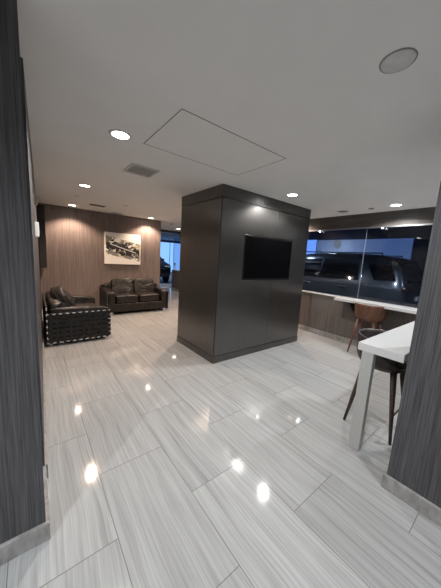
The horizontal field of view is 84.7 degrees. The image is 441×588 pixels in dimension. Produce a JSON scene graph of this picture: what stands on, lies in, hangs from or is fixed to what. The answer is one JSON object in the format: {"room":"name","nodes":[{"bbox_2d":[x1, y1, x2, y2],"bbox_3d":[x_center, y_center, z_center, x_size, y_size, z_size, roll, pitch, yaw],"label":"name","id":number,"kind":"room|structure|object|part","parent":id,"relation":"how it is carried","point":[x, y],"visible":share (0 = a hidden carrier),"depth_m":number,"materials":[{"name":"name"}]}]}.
{"room":"waiting lounge","nodes":[
{"label":"waiting lounge","id":0,"kind":"room"},
{"bbox_2d":[20,57,44,465],"bbox_3d":[-2.614,-0.373,3.342,0.295,2.442,5.000,-3,11,-38],"label":"wall","id":1,"kind":"structure","parent":0,"point":[32,208],"depth_m":1.53,"materials":[{"name":"grey wood"}]},
{"bbox_2d":[34,195,38,205],"bbox_3d":[-2.109,-1.061,2.767,0.054,0.110,0.100,-3,11,-38],"label":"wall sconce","id":2,"kind":"object","parent":1,"relation":"attached to","point":[36,198],"visible":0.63,"depth_m":2.73,"materials":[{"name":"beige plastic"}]},
{"bbox_2d":[35,222,39,236],"bbox_3d":[-1.718,-0.601,2.264,0.038,0.135,0.140,-3,11,-38],"label":"thermostat","id":3,"kind":"object","parent":1,"relation":"attached to","point":[37,231],"visible":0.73,"depth_m":2.21,"materials":[{"name":"white plastic"}]},
{"bbox_2d":[37,204,46,267],"bbox_3d":[-3.770,-1.201,5.102,0.121,1.260,0.500,-3,11,-38],"label":"wall panel","id":4,"kind":"object","parent":1,"relation":"attached to","point":[40,208],"visible":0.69,"depth_m":4.91,"materials":[{"name":"brown wood"}]},
{"bbox_2d":[42,309,48,477],"bbox_3d":[-2.608,0.780,3.563,0.038,0.100,4.988,-3,10,-36],"label":"baseboard","id":5,"kind":"structure","parent":1,"relation":"attached to","point":[44,388],"depth_m":2.11,"materials":[{"name":"grey stone"}]},
{"bbox_2d":[38,203,160,308],"bbox_3d":[-3.019,-0.836,6.279,2.990,2.442,0.200,-3,11,-38],"label":"wall","id":6,"kind":"structure","parent":0,"point":[74,236],"depth_m":5.94,"materials":[{"name":"brown wood"}]},
{"bbox_2d":[104,231,140,264],"bbox_3d":[-2.575,-1.189,6.399,0.920,0.804,0.046,-3,11,-38],"label":"print","id":7,"kind":"object","parent":6,"relation":"attached to","point":[119,248],"visible":1,"depth_m":6.36},
{"bbox_2d":[161,240,179,243],"bbox_3d":[-7.908,-3.194,18.961,13.000,2.820,0.100,-3,11,-38],"label":"wall","id":8,"kind":"structure","parent":0,"point":[167,241],"depth_m":21.36,"materials":[{"name":"black"}]},
{"bbox_2d":[160,242,179,271],"bbox_3d":[-5.919,-3.172,20.400,7.900,2.550,0.100,-3,11,-38],"label":"window","id":9,"kind":"structure","parent":8,"relation":"in","point":[166,249],"depth_m":21.51,"materials":[{"name":"blue glass"}]},
{"bbox_2d":[161,229,179,233],"bbox_3d":[-2.383,-2.438,9.264,1.810,0.082,0.150,-3,11,-38],"label":"trim","id":10,"kind":"structure","parent":0,"point":[166,231],"depth_m":9.50,"materials":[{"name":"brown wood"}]},
{"bbox_2d":[0,288,440,587],"bbox_3d":[-1.538,0.958,3.483,8.150,0.100,13.400,-3,11,-38],"label":"floor","id":11,"kind":"structure","parent":0,"point":[169,466],"depth_m":1.71,"materials":[{"name":"tile"}]},
{"bbox_2d":[0,0,45,543],"bbox_3d":[-1.751,0.083,0.632,2.001,2.442,0.405,-3,11,-38],"label":"wall pier","id":12,"kind":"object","parent":11,"relation":"on","point":[22,499],"visible":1,"depth_m":1.06,"materials":[{"name":"grey wood"}]},
{"bbox_2d":[0,466,50,565],"bbox_3d":[-1.808,1.240,0.803,2.018,0.100,0.423,-3,11,-38],"label":"baseboard","id":13,"kind":"object","parent":12,"relation":"attached to","point":[22,543],"visible":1,"depth_m":1.20,"materials":[{"name":"grey stone"}]},
{"bbox_2d":[42,286,110,345],"bbox_3d":[-2.638,0.284,4.379,0.904,0.835,1.304,-3,11,-38],"label":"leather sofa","id":14,"kind":"object","parent":11,"relation":"on","point":[62,322],"visible":0.96,"depth_m":3.88,"materials":[{"name":"black leather"}]},
{"bbox_3d":[-2.888,0.266,4.179,0.180,0.520,1.200,-3,11,-38],"label":"backrest","id":15,"kind":"part","parent":14,"relation":"part of","materials":[{"name":"brown leather"}]},
{"bbox_2d":[50,286,69,305],"bbox_3d":[-2.781,0.102,4.231,0.311,0.449,0.925,-3,11,-38],"label":"cushion","id":16,"kind":"object","parent":14,"relation":"on","point":[53,296],"depth_m":3.90,"materials":[{"name":"brown leather"}]},
{"bbox_2d":[54,287,75,305],"bbox_3d":[-2.619,0.086,4.072,0.303,0.381,0.443,-2,10,-33],"label":"throw pillow","id":17,"kind":"object","parent":14,"relation":"on","point":[64,295],"visible":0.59,"depth_m":3.91,"materials":[{"name":"black leather"}]},
{"bbox_3d":[-2.300,0.384,3.967,0.840,0.400,0.180,-3,11,-38],"label":"armrest","id":18,"kind":"part","parent":14,"relation":"part of","materials":[{"name":"brown leather"}]},
{"bbox_3d":[-2.256,0.513,3.903,0.900,0.470,0.016,-3,11,-38],"label":"frame","id":19,"kind":"part","parent":14,"relation":"part of","materials":[{"name":"brown leather"}]},
{"bbox_3d":[-2.961,0.218,4.809,0.840,0.400,0.180,-3,11,-38],"label":"armrest","id":20,"kind":"part","parent":14,"relation":"part of","materials":[{"name":"brown leather"}]},
{"bbox_2d":[76,303,97,305],"bbox_3d":[-2.570,0.337,4.443,0.640,0.228,0.888,-3,11,-38],"label":"seat cushion","id":21,"kind":"object","parent":14,"relation":"on","point":[77,304],"depth_m":4.62,"materials":[{"name":"brown leather"}]},
{"bbox_2d":[99,278,168,314],"bbox_3d":[-2.254,0.011,6.365,1.544,0.835,0.804,-3,11,-38],"label":"leather sofa","id":22,"kind":"object","parent":11,"relation":"on","point":[120,294],"visible":0.94,"depth_m":6.17,"materials":[{"name":"brown leather"}]},
{"bbox_3d":[-2.771,0.059,5.954,0.180,0.400,0.740,-3,11,-38],"label":"armrest","id":23,"kind":"part","parent":22,"relation":"part of","materials":[{"name":"brown leather"}]},
{"bbox_2d":[110,278,133,292],"bbox_3d":[-2.555,-0.191,6.276,0.584,0.447,0.311,-3,11,-38],"label":"cushion","id":24,"kind":"object","parent":22,"relation":"on","point":[118,285],"depth_m":6.18,"materials":[{"name":"brown leather"}]},
{"bbox_2d":[115,293,137,302],"bbox_3d":[-2.426,0.094,6.130,0.561,0.226,0.540,-3,11,-38],"label":"seat cushion","id":25,"kind":"object","parent":22,"relation":"on","point":[119,297],"depth_m":5.94,"materials":[{"name":"brown leather"}]},
{"bbox_3d":[-2.417,-0.062,6.570,1.440,0.520,0.180,-3,11,-38],"label":"backrest","id":26,"kind":"part","parent":22,"relation":"part of","materials":[{"name":"brown leather"}]},
{"bbox_2d":[133,278,154,292],"bbox_3d":[-2.110,-0.215,6.626,0.584,0.448,0.300,-3,11,-38],"label":"cushion","id":27,"kind":"object","parent":22,"relation":"on","point":[140,285],"depth_m":6.52,"materials":[{"name":"brown leather"}]},
{"bbox_2d":[135,292,158,301],"bbox_3d":[-1.978,0.069,6.477,0.561,0.226,0.540,-3,11,-38],"label":"seat cushion","id":28,"kind":"object","parent":22,"relation":"on","point":[142,296],"depth_m":6.29,"materials":[{"name":"brown leather"}]},
{"bbox_3d":[-1.726,0.001,6.764,0.180,0.400,0.740,-3,11,-38],"label":"armrest","id":29,"kind":"part","parent":22,"relation":"part of","materials":[{"name":"brown leather"}]},
{"bbox_2d":[177,184,310,363],"bbox_3d":[0.423,-0.335,4.308,2.014,2.442,1.092,-3,11,-38],"label":"pillar","id":30,"kind":"structure","parent":11,"relation":"on","point":[222,316],"depth_m":3.67,"materials":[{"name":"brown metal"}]},
{"bbox_3d":[-0.362,-0.264,3.712,0.030,2.173,1.067,-3,11,-38],"label":"panel","id":31,"kind":"part","parent":30,"relation":"part of","materials":[{"name":"brown metal"}]},
{"bbox_3d":[-0.039,-0.181,3.286,0.008,2.173,0.010,-3,11,-38],"label":"corner trim","id":32,"kind":"part","parent":30,"relation":"part of","materials":[{"name":"brown metal"}]},
{"bbox_3d":[0.374,-0.210,3.648,1.087,2.173,0.080,-3,11,-38],"label":"panel","id":33,"kind":"part","parent":30,"relation":"part of","materials":[{"name":"brown metal"}]},
{"bbox_2d":[242,234,292,279],"bbox_3d":[0.761,-0.555,3.861,1.115,0.664,0.048,-3,11,-38],"label":"television","id":34,"kind":"object","parent":30,"relation":"attached to","point":[264,258],"visible":0.82,"depth_m":3.79,"materials":[{"name":"black plastic"}]},
{"bbox_3d":[1.164,-0.254,4.260,0.896,2.173,0.080,-3,11,-38],"label":"panel","id":35,"kind":"part","parent":30,"relation":"part of","materials":[{"name":"brown metal"}]},
{"bbox_2d":[347,302,387,351],"bbox_3d":[2.521,0.605,4.160,0.452,0.883,0.492,-3,11,-38],"label":"bar stool","id":36,"kind":"object","parent":11,"relation":"on","point":[365,313],"visible":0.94,"depth_m":3.97,"materials":[{"name":"brown wood"}]},
{"bbox_3d":[2.319,0.720,4.210,0.149,0.617,0.051,3,8,0],"label":"leg","id":37,"kind":"part","parent":36,"relation":"part of","materials":[{"name":"brown wood"}]},
{"bbox_3d":[2.522,0.306,4.101,0.407,0.276,0.492,-3,11,-38],"label":"backrest","id":38,"kind":"part","parent":36,"relation":"part of","materials":[{"name":"brown wood"}]},
{"bbox_2d":[343,329,407,445],"bbox_3d":[1.504,0.821,2.302,0.492,0.883,0.452,-3,11,-38],"label":"bar stool","id":39,"kind":"object","parent":11,"relation":"on","point":[383,364],"visible":0.44,"depth_m":2.09,"materials":[{"name":"black metal"}]},
{"bbox_3d":[1.300,0.938,2.337,0.149,0.617,0.051,6,9,14],"label":"leg","id":40,"kind":"part","parent":39,"relation":"part of","materials":[{"name":"brown wood"}]},
{"bbox_3d":[1.508,0.518,2.275,0.492,0.276,0.407,-3,11,-38],"label":"backrest","id":41,"kind":"part","parent":39,"relation":"part of","materials":[{"name":"brown leather"}]},
{"bbox_3d":[1.487,0.985,2.098,0.051,0.617,0.149,3,8,0],"label":"leg","id":42,"kind":"part","parent":39,"relation":"part of","materials":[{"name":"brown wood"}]},
{"bbox_3d":[1.529,0.601,2.253,0.400,0.060,0.400,-3,11,-38],"label":"seat","id":43,"kind":"part","parent":39,"relation":"part of","materials":[{"name":"brown leather"}]},
{"bbox_3d":[1.716,0.973,2.275,0.149,0.617,0.051,6,9,14],"label":"leg","id":44,"kind":"part","parent":39,"relation":"part of","materials":[{"name":"brown wood"}]},
{"bbox_2d":[348,321,414,450],"bbox_3d":[2.115,0.800,2.617,2.377,0.900,0.310,-3,11,-38],"label":"bar table","id":45,"kind":"object","parent":11,"relation":"on","point":[394,344],"visible":0.88,"depth_m":1.95,"materials":[{"name":"white stone"}]},
{"bbox_3d":[1.151,0.870,1.972,0.060,0.838,0.083,-3,11,-38],"label":"leg","id":46,"kind":"part","parent":45,"relation":"part of","materials":[{"name":"grey metal"}]},
{"bbox_2d":[387,182,440,507],"bbox_3d":[2.112,0.269,0.944,0.732,2.442,2.005,-3,11,-38],"label":"wall pier","id":47,"kind":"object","parent":11,"relation":"on","point":[415,457],"visible":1,"depth_m":1.48,"materials":[{"name":"grey wood"}]},
{"bbox_2d":[381,468,440,526],"bbox_3d":[2.029,1.424,1.118,0.752,0.100,2.024,-3,11,-38],"label":"baseboard","id":48,"kind":"object","parent":47,"relation":"attached to","point":[416,501],"visible":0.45,"depth_m":1.54,"materials":[{"name":"grey stone"}]},
{"bbox_2d":[17,0,440,233],"bbox_3d":[-1.368,-1.553,3.124,8.200,0.100,13.400,-3,11,-38],"label":"ceiling","id":49,"kind":"structure","parent":0,"point":[302,81],"depth_m":1.42,"materials":[{"name":"white paint"}]},
{"bbox_2d":[78,184,91,187],"bbox_3d":[-2.015,-1.609,3.596,0.176,0.006,0.176,-3,11,-38],"label":"recessed light","id":50,"kind":"object","parent":49,"relation":"in","point":[82,185],"visible":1,"depth_m":3.59,"materials":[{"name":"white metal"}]},
{"bbox_2d":[109,129,131,140],"bbox_3d":[-0.817,-1.295,1.974,0.176,0.006,0.176,-3,11,-38],"label":"recessed light","id":51,"kind":"object","parent":49,"relation":"in","point":[118,134],"visible":1,"depth_m":1.96,"materials":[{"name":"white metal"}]},
{"bbox_2d":[123,163,160,177],"bbox_3d":[-0.913,-1.422,2.800,0.320,0.010,0.340,-3,11,-38],"label":"ceiling vent","id":52,"kind":"object","parent":49,"relation":"in","point":[133,168],"visible":1,"depth_m":2.79,"materials":[{"name":"white metal"}]},
{"bbox_2d":[144,109,285,174],"bbox_3d":[-0.031,-1.278,2.167,1.085,0.002,0.685,-3,11,-38],"label":"ceiling hatch","id":53,"kind":"object","parent":49,"relation":"attached to","point":[186,134],"visible":1,"depth_m":2.07,"materials":[{"name":"white paint"}]},
{"bbox_2d":[286,193,298,196],"bbox_3d":[1.021,-1.403,3.435,0.176,0.006,0.176,-3,11,-38],"label":"recessed light","id":54,"kind":"object","parent":49,"relation":"in","point":[290,194],"visible":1,"depth_m":3.43,"materials":[{"name":"white metal"}]},
{"bbox_2d":[389,204,402,206],"bbox_3d":[2.647,-1.336,3.646,0.176,0.006,0.176,-3,11,-38],"label":"recessed light","id":55,"kind":"object","parent":49,"relation":"in","point":[391,205],"visible":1,"depth_m":3.65,"materials":[{"name":"white metal"}]},
{"bbox_2d":[379,47,417,73],"bbox_3d":[0.815,-1.067,1.113,0.146,0.008,0.146,-3,11,-38],"label":"ceiling speaker","id":56,"kind":"object","parent":49,"relation":"attached to","point":[398,60],"visible":1,"depth_m":1.10},
{"bbox_2d":[171,270,415,340],"bbox_3d":[1.832,0.354,5.628,0.150,0.860,12.800,-3,11,-38],"label":"wall","id":57,"kind":"structure","parent":0,"point":[324,313],"depth_m":4.92,"materials":[{"name":"brown wood"}]},
{"bbox_2d":[171,287,356,345],"bbox_3d":[1.744,0.733,5.633,0.016,0.100,12.800,-3,11,-38],"label":"baseboard","id":58,"kind":"structure","parent":57,"relation":"attached to","point":[315,331],"depth_m":5.05,"materials":[{"name":"grey stone"}]},
{"bbox_2d":[171,269,413,307],"bbox_3d":[1.854,-0.081,5.560,0.180,0.022,12.800,-3,11,-38],"label":"trim","id":59,"kind":"structure","parent":57,"relation":"on","point":[332,295],"depth_m":5.03,"materials":[{"name":"white stone"}]},
{"bbox_2d":[357,229,367,298],"bbox_3d":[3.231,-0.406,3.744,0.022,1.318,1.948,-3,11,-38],"label":"window mullion","id":60,"kind":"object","parent":57,"relation":"in","point":[367,229],"depth_m":4.50,"materials":[{"name":"silver metal"}]},
{"bbox_2d":[334,297,416,313],"bbox_3d":[3.447,0.491,3.127,0.369,0.278,3.900,-3,11,-38],"label":"countertop","id":61,"kind":"structure","parent":57,"relation":"attached to","point":[351,301],"depth_m":4.05,"materials":[{"name":"white stone"}]},
{"bbox_2d":[161,225,428,241],"bbox_3d":[1.303,-3.022,11.949,7.050,0.100,26.100,-3,11,-38],"label":"ceiling","id":62,"kind":"structure","parent":0,"point":[164,236],"depth_m":17.00,"materials":[{"name":"black"}]},
{"bbox_2d":[180,207,435,238],"bbox_3d":[2.138,-1.463,5.093,0.160,0.242,12.150,-3,11,-38],"label":"trim","id":63,"kind":"structure","parent":0,"point":[419,215],"depth_m":4.21,"materials":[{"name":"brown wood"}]},
{"bbox_2d":[308,225,431,273],"bbox_3d":[4.774,-0.906,8.400,0.100,2.920,15.500,-3,11,-38],"label":"wall","id":64,"kind":"structure","parent":0,"point":[421,235],"depth_m":7.46,"materials":[{"name":"black"}]},
{"bbox_2d":[306,240,316,253],"bbox_3d":[3.452,-1.490,9.949,0.040,1.420,0.900,-3,11,-38],"label":"window","id":65,"kind":"structure","parent":64,"relation":"in","point":[311,244],"depth_m":9.66,"materials":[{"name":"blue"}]},
{"bbox_2d":[333,240,341,247],"bbox_3d":[4.266,-1.821,8.825,0.020,0.300,0.300,-3,11,-38],"label":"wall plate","id":66,"kind":"object","parent":64,"relation":"attached to","point":[337,243],"visible":1,"depth_m":8.81,"materials":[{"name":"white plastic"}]},
{"bbox_2d":[316,238,413,259],"bbox_3d":[4.698,-1.344,8.351,0.040,1.050,3.050,-3,11,-38],"label":"window","id":67,"kind":"structure","parent":64,"relation":"in","point":[394,247],"depth_m":7.89,"materials":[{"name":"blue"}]},
{"label":"outside","id":68,"kind":"structure","parent":0,"visible":0},
{"bbox_2d":[160,272,171,287],"bbox_3d":[1.103,-0.196,12.411,7.050,0.100,26.000,-3,11,-38],"label":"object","id":69,"kind":"structure","parent":68,"point":[162,283],"depth_m":13.29,"materials":[{"name":"concrete"}]},
{"bbox_2d":[160,256,170,281],"bbox_3d":[-4.617,-1.830,14.494,2.300,1.854,4.920,-2,10,-32],"label":"suv","id":70,"kind":"object","parent":69,"relation":"on","point":[165,268],"visible":0.17,"depth_m":12.88,"materials":[{"name":"black paint"}]},
{"bbox_2d":[302,251,422,307],"bbox_3d":[2.895,-0.294,7.224,2.300,1.854,4.920,-3,11,-38],"label":"suv","id":71,"kind":"object","parent":69,"relation":"on","point":[390,279],"visible":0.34,"depth_m":5.44,"materials":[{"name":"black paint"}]},
{"bbox_3d":[2.921,-1.025,6.059,0.028,0.064,2.028,-3,11,-38],"label":"roof rail","id":72,"kind":"part","parent":71,"relation":"part of","materials":[{"name":"black plastic"}]},
{"bbox_2d":[402,287,412,291],"bbox_3d":[3.780,-0.093,4.895,0.430,0.090,0.082,-3,11,-38],"label":"tail lamp","id":73,"kind":"object","parent":71,"relation":"attached to","point":[404,289],"depth_m":4.79,"materials":[{"name":"red plastic"}]}
]}

